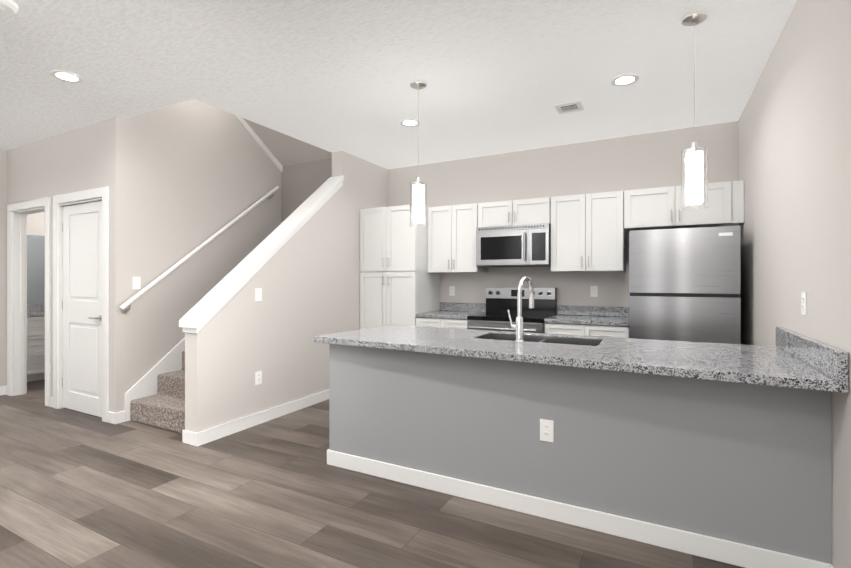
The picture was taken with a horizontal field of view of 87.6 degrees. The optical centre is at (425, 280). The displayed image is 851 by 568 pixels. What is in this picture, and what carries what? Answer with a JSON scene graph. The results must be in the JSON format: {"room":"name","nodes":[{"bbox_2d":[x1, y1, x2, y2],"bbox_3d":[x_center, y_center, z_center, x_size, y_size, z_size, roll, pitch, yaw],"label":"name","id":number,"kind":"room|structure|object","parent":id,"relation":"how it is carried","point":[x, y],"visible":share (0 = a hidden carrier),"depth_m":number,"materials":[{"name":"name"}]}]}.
{"room":"kitchen","nodes":[
{"label":"kitchen","id":0,"kind":"room"},
{"bbox_2d":[0,149,6,385],"bbox_3d":[-6.111,-0.091,2.449,0.120,2.740,5.795,0,0,28],"label":"wall","id":1,"kind":"structure","parent":0,"point":[3,209],"depth_m":4.96,"materials":[{"name":"grey paint"}]},
{"bbox_2d":[27,212,44,304],"bbox_3d":[-5.077,-0.089,6.608,0.120,2.740,2.285,0,0,28],"label":"wall","id":2,"kind":"structure","parent":0,"point":[36,224],"depth_m":6.05,"materials":[{"name":"grey paint"}]},
{"bbox_2d":[27,235,44,303],"bbox_3d":[-5.220,-0.144,6.199,0.006,0.930,1.340,0,0,28],"label":"bathroom mirror","id":3,"kind":"object","parent":2,"relation":"attached to","point":[35,269],"depth_m":6.04,"materials":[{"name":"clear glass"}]},
{"bbox_2d":[6,119,107,396],"bbox_3d":[-4.366,-0.090,4.872,3.460,2.740,0.120,0,0,28],"label":"wall","id":4,"kind":"structure","parent":0,"point":[74,160],"depth_m":4.46,"materials":[{"name":"grey paint"}]},
{"bbox_2d":[7,197,50,406],"bbox_3d":[-4.202,0.218,4.774,0.953,2.131,0.138,0,0,28],"label":"door frame","id":5,"kind":"structure","parent":4,"relation":"attached to","point":[16,302],"depth_m":4.91,"materials":[{"name":"white wood"}]},
{"bbox_2d":[53,186,108,421],"bbox_3d":[-3.270,0.218,4.282,0.990,2.130,0.138,0,0,28],"label":"door frame","id":6,"kind":"structure","parent":4,"relation":"attached to","point":[97,194],"depth_m":4.36,"materials":[{"name":"white wood"}]},
{"bbox_2d":[62,201,101,416],"bbox_3d":[-3.292,0.267,4.250,0.782,2.005,0.089,0,0,28],"label":"closet door","id":7,"kind":"structure","parent":4,"relation":"in","point":[82,307],"depth_m":4.27,"materials":[{"name":"white wood"}]},
{"bbox_2d":[108,99,280,412],"bbox_3d":[-2.327,-0.845,4.899,0.120,4.250,2.075,0,0,28],"label":"wall","id":8,"kind":"structure","parent":0,"point":[185,178],"depth_m":4.40,"materials":[{"name":"grey paint"}]},
{"bbox_2d":[132,277,140,288],"bbox_3d":[-2.673,0.025,4.106,0.008,0.116,0.072,0,0,28],"label":"light switch","id":9,"kind":"object","parent":8,"relation":"attached to","point":[136,282],"visible":1,"depth_m":4.10,"materials":[{"name":"white plastic"}]},
{"bbox_2d":[125,338,184,421],"bbox_3d":[-2.277,0.430,4.847,0.016,1.701,1.880,0,0,28],"label":"trim","id":10,"kind":"structure","parent":8,"relation":"attached to","point":[145,385],"depth_m":4.23,"materials":[{"name":"white wood"}]},
{"bbox_2d":[119,186,278,313],"bbox_3d":[-2.288,-0.435,4.740,0.094,1.483,1.846,0,0,28],"label":"stair handrail","id":11,"kind":"object","parent":8,"relation":"attached to","point":[127,303],"visible":1,"depth_m":4.49,"materials":[{"name":"white wood"}]},
{"bbox_2d":[233,114,282,171],"bbox_3d":[-2.276,-2.115,4.847,0.020,1.461,1.880,0,0,28],"label":"trim","id":12,"kind":"structure","parent":8,"relation":"attached to","point":[255,137],"depth_m":5.35,"materials":[{"name":"white wood"}]},
{"bbox_2d":[185,151,387,432],"bbox_3d":[-1.197,-0.090,4.672,0.150,2.740,2.720,0,0,28],"label":"wall","id":13,"kind":"structure","parent":0,"point":[306,277],"depth_m":4.30,"materials":[{"name":"grey paint"}]},
{"bbox_2d":[255,371,261,384],"bbox_3d":[-1.487,0.870,3.954,0.008,0.116,0.072,0,0,28],"label":"outlet","id":14,"kind":"object","parent":13,"relation":"attached to","point":[258,377],"visible":1,"depth_m":3.95,"materials":[{"name":"white plastic"}]},
{"bbox_2d":[255,288,261,301],"bbox_3d":[-1.487,0.130,3.954,0.008,0.116,0.072,0,0,28],"label":"light switch","id":15,"kind":"object","parent":13,"relation":"attached to","point":[258,294],"visible":1,"depth_m":3.95,"materials":[{"name":"white plastic"}]},
{"bbox_2d":[191,390,328,446],"bbox_3d":[-1.137,1.230,4.630,0.040,0.100,2.737,0,0,28],"label":"baseboard","id":16,"kind":"structure","parent":13,"relation":"attached to","point":[207,435],"depth_m":3.89,"materials":[{"name":"white wood"}]},
{"bbox_2d":[179,175,343,333],"bbox_3d":[-1.427,-0.382,4.237,0.206,1.596,1.805,0,0,28],"label":"trim","id":17,"kind":"structure","parent":13,"relation":"on","point":[202,312],"depth_m":3.96,"materials":[{"name":"white wood"}]},
{"bbox_2d":[243,118,331,165],"bbox_3d":[-1.847,-2.153,4.621,0.950,1.386,1.880,0,0,28],"label":"ceiling","id":18,"kind":"structure","parent":0,"point":[284,149],"depth_m":5.32,"materials":[{"name":"grey paint"}]},
{"bbox_2d":[281,158,331,222],"bbox_3d":[-1.388,-0.844,5.509,0.970,4.250,0.120,0,0,28],"label":"wall","id":19,"kind":"structure","parent":0,"point":[301,183],"depth_m":5.53,"materials":[{"name":"grey paint"}]},
{"bbox_2d":[0,379,743,567],"bbox_3d":[-2.789,1.329,2.334,8.620,0.100,8.700,0,0,28],"label":"floor","id":20,"kind":"structure","parent":0,"point":[78,489],"depth_m":2.46,"materials":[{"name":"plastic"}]},
{"bbox_2d":[27,304,44,381],"bbox_3d":[-4.949,0.806,6.074,0.601,0.950,1.427,0,0,28],"label":"bathroom vanity","id":21,"kind":"object","parent":20,"relation":"on","point":[35,342],"visible":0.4,"depth_m":5.61,"materials":[{"name":"white wood"}]},
{"bbox_2d":[130,351,184,432],"bbox_3d":[-1.843,0.520,4.633,0.949,1.520,1.847,0,0,28],"label":"carpeted stairs","id":22,"kind":"structure","parent":20,"relation":"on","point":[164,407],"depth_m":3.97,"materials":[{"name":"carpet"}]},
{"bbox_2d":[360,204,439,328],"bbox_3d":[-0.310,0.216,5.366,0.760,2.130,0.654,0,0,28],"label":"pantry cabinet","id":23,"kind":"object","parent":20,"relation":"on","point":[399,284],"visible":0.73,"depth_m":5.10,"materials":[{"name":"white wood"}]},
{"bbox_2d":[416,317,467,328],"bbox_3d":[0.304,0.847,5.042,0.619,0.868,0.656,0,0,28],"label":"base cabinet","id":24,"kind":"object","parent":20,"relation":"on","point":[442,323],"visible":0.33,"depth_m":4.78,"materials":[{"name":"white wood"}]},
{"bbox_2d":[415,302,485,318],"bbox_3d":[0.309,0.340,5.052,0.619,0.138,0.630,0,0,28],"label":"countertop","id":25,"kind":"structure","parent":24,"relation":"on","point":[448,310],"depth_m":5.20,"materials":[{"name":"stone"}]},
{"bbox_2d":[467,287,556,333],"bbox_3d":[0.911,0.680,4.679,0.780,1.200,0.728,0,0,28],"label":"electric range","id":26,"kind":"object","parent":20,"relation":"on","point":[500,301],"visible":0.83,"depth_m":4.78,"materials":[{"name":"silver metal"}]},
{"bbox_2d":[545,323,628,337],"bbox_3d":[1.608,0.846,4.353,0.743,0.868,0.656,0,0,28],"label":"base cabinet","id":27,"kind":"object","parent":20,"relation":"on","point":[591,330],"visible":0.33,"depth_m":4.08,"materials":[{"name":"white wood"}]},
{"bbox_2d":[544,305,628,325],"bbox_3d":[1.613,0.339,4.363,0.743,0.138,0.630,0,0,28],"label":"countertop","id":28,"kind":"structure","parent":27,"relation":"on","point":[599,315],"depth_m":4.50,"materials":[{"name":"stone"}]},
{"bbox_2d":[629,224,740,343],"bbox_3d":[2.251,0.421,3.923,0.777,1.718,0.772,0,0,28],"label":"refrigerator","id":29,"kind":"object","parent":20,"relation":"on","point":[684,284],"visible":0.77,"depth_m":3.57,"materials":[{"name":"grey metal"}]},
{"bbox_2d":[0,0,796,168],"bbox_3d":[-2.789,-1.521,2.336,8.620,0.120,8.700,0,0,28],"label":"ceiling","id":30,"kind":"structure","parent":0,"point":[500,76],"depth_m":3.03,"materials":[{"name":"white paint"}]},
{"bbox_2d":[0,0,17,14],"bbox_3d":[-2.244,-1.439,2.319,0.170,0.044,0.170,0,0,28],"label":"smoke detector","id":31,"kind":"object","parent":30,"relation":"attached to","point":[8,7],"visible":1,"depth_m":2.33,"materials":[{"name":"white plastic"}]},
{"bbox_2d":[50,70,83,82],"bbox_3d":[-2.568,-1.456,3.181,0.190,0.008,0.190,0,0,28],"label":"recessed light","id":32,"kind":"object","parent":30,"relation":"in","point":[65,76],"visible":1,"depth_m":3.17,"materials":[{"name":"white"}]},
{"bbox_2d":[400,119,419,126],"bbox_3d":[-0.143,-1.455,4.110,0.190,0.008,0.190,0,0,28],"label":"recessed light","id":33,"kind":"object","parent":30,"relation":"in","point":[409,122],"visible":0.96,"depth_m":4.10,"materials":[{"name":"white"}]},
{"bbox_2d":[410,80,426,226],"bbox_3d":[-0.054,-0.930,3.305,0.125,1.060,0.125,0,0,28],"label":"pendant light","id":34,"kind":"object","parent":30,"relation":"hanging from","point":[418,202],"visible":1,"depth_m":3.26,"materials":[{"name":"white glass"}]},
{"bbox_2d":[554,101,583,113],"bbox_3d":[1.215,-1.455,3.748,0.210,0.009,0.210,0,0,28],"label":"ceiling vent","id":35,"kind":"object","parent":30,"relation":"in","point":[569,107],"visible":1,"depth_m":3.73,"materials":[{"name":"white metal"}]},
{"bbox_2d":[611,74,638,86],"bbox_3d":[1.454,-1.456,3.237,0.190,0.008,0.190,0,0,28],"label":"recessed light","id":36,"kind":"object","parent":30,"relation":"in","point":[624,80],"visible":1,"depth_m":3.23,"materials":[{"name":"white"}]},
{"bbox_2d":[681,11,707,209],"bbox_3d":[1.495,-0.931,2.469,0.125,1.060,0.125,0,0,28],"label":"pendant light","id":37,"kind":"object","parent":30,"relation":"hanging from","point":[694,176],"visible":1,"depth_m":2.43,"materials":[{"name":"white glass"}]},
{"bbox_2d":[388,121,737,306],"bbox_3d":[1.146,-0.089,5.040,3.950,2.740,0.120,0,0,28],"label":"wall","id":38,"kind":"structure","parent":0,"point":[644,161],"depth_m":4.78,"materials":[{"name":"grey paint"}]},
{"bbox_2d":[449,286,454,295],"bbox_3d":[0.323,0.131,5.402,0.072,0.116,0.008,0,0,28],"label":"electrical outlet","id":39,"kind":"object","parent":38,"relation":"attached to","point":[451,290],"visible":1,"depth_m":5.40,"materials":[{"name":"white plastic"}]},
{"bbox_2d":[428,203,487,272],"bbox_3d":[0.368,-0.469,5.163,0.621,0.760,0.379,0,0,28],"label":"upper cabinet","id":40,"kind":"object","parent":38,"relation":"attached to","point":[452,239],"visible":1,"depth_m":5.02,"materials":[{"name":"white wood"}]},
{"bbox_2d":[478,197,550,226],"bbox_3d":[0.992,-0.714,4.833,0.782,0.272,0.379,0,0,28],"label":"upper cabinet","id":41,"kind":"object","parent":38,"relation":"attached to","point":[519,212],"visible":0.94,"depth_m":4.68,"materials":[{"name":"white wood"}]},
{"bbox_2d":[476,223,550,266],"bbox_3d":[0.975,-0.362,4.801,0.780,0.427,0.451,0,0,28],"label":"over-the-range microwave","id":42,"kind":"object","parent":41,"relation":"attached to","point":[528,245],"visible":1,"depth_m":4.63,"materials":[{"name":"grey metal"}]},
{"bbox_2d":[551,191,625,271],"bbox_3d":[1.642,-0.470,4.490,0.680,0.760,0.379,0,0,28],"label":"upper cabinet","id":43,"kind":"object","parent":38,"relation":"attached to","point":[588,232],"visible":1,"depth_m":4.34,"materials":[{"name":"white wood"}]},
{"bbox_2d":[590,286,597,296],"bbox_3d":[1.762,0.115,4.641,0.072,0.116,0.008,0,0,28],"label":"electrical outlet","id":44,"kind":"object","parent":38,"relation":"attached to","point":[593,291],"visible":1,"depth_m":4.64,"materials":[{"name":"white plastic"}]},
{"bbox_2d":[624,180,743,231],"bbox_3d":[2.358,-0.670,4.111,0.933,0.360,0.379,0,0,28],"label":"upper cabinet","id":45,"kind":"object","parent":38,"relation":"attached to","point":[652,208],"visible":0.96,"depth_m":3.99,"materials":[{"name":"white wood"}]},
{"bbox_2d":[329,344,831,563],"bbox_3d":[0.695,0.854,2.818,2.668,0.850,0.790,0,0,28],"label":"wall","id":46,"kind":"structure","parent":0,"point":[747,464],"depth_m":2.24,"materials":[{"name":"grey paint"}]},
{"bbox_2d":[540,419,553,441],"bbox_3d":[0.652,0.809,2.388,0.072,0.116,0.008,0,0,28],"label":"outlet","id":47,"kind":"object","parent":46,"relation":"attached to","point":[547,430],"visible":1,"depth_m":2.38,"materials":[{"name":"white plastic"}]},
{"bbox_2d":[327,449,831,567],"bbox_3d":[0.500,1.229,2.468,2.684,0.100,0.017,0,0,28],"label":"baseboard","id":48,"kind":"structure","parent":46,"relation":"attached to","point":[722,550],"depth_m":2.27,"materials":[{"name":"white wood"}]},
{"bbox_2d":[314,325,848,392],"bbox_3d":[0.627,0.350,2.772,2.742,0.155,1.035,0,0,28],"label":"countertop","id":49,"kind":"structure","parent":46,"relation":"on","point":[791,359],"depth_m":2.31,"materials":[{"name":"stone"}]},
{"bbox_2d":[507,276,533,342],"bbox_3d":[0.611,0.180,2.850,0.121,0.413,0.244,0,0,28],"label":"gooseneck faucet","id":50,"kind":"object","parent":49,"relation":"on","point":[518,325],"visible":1,"depth_m":2.75,"materials":[{"name":"silver metal"}]},
{"bbox_2d":[475,333,603,345],"bbox_3d":[0.745,0.507,2.966,0.798,0.232,0.379,0,0,28],"label":"undermount sink","id":51,"kind":"object","parent":49,"relation":"in","point":[557,340],"visible":0.1,"depth_m":3.11,"materials":[{"name":"silver metal"}]},
{"bbox_2d":[738,0,850,567],"bbox_3d":[0.954,-0.092,0.322,0.120,2.740,8.640,0,0,28],"label":"wall","id":52,"kind":"structure","parent":0,"point":[794,147],"depth_m":2.17,"materials":[{"name":"grey paint"}]},
{"bbox_2d":[801,291,806,315],"bbox_3d":[1.874,0.114,2.200,0.008,0.116,0.072,0,0,28],"label":"electrical outlet","id":53,"kind":"object","parent":52,"relation":"attached to","point":[803,303],"visible":1,"depth_m":2.19,"materials":[{"name":"white plastic"}]}
]}

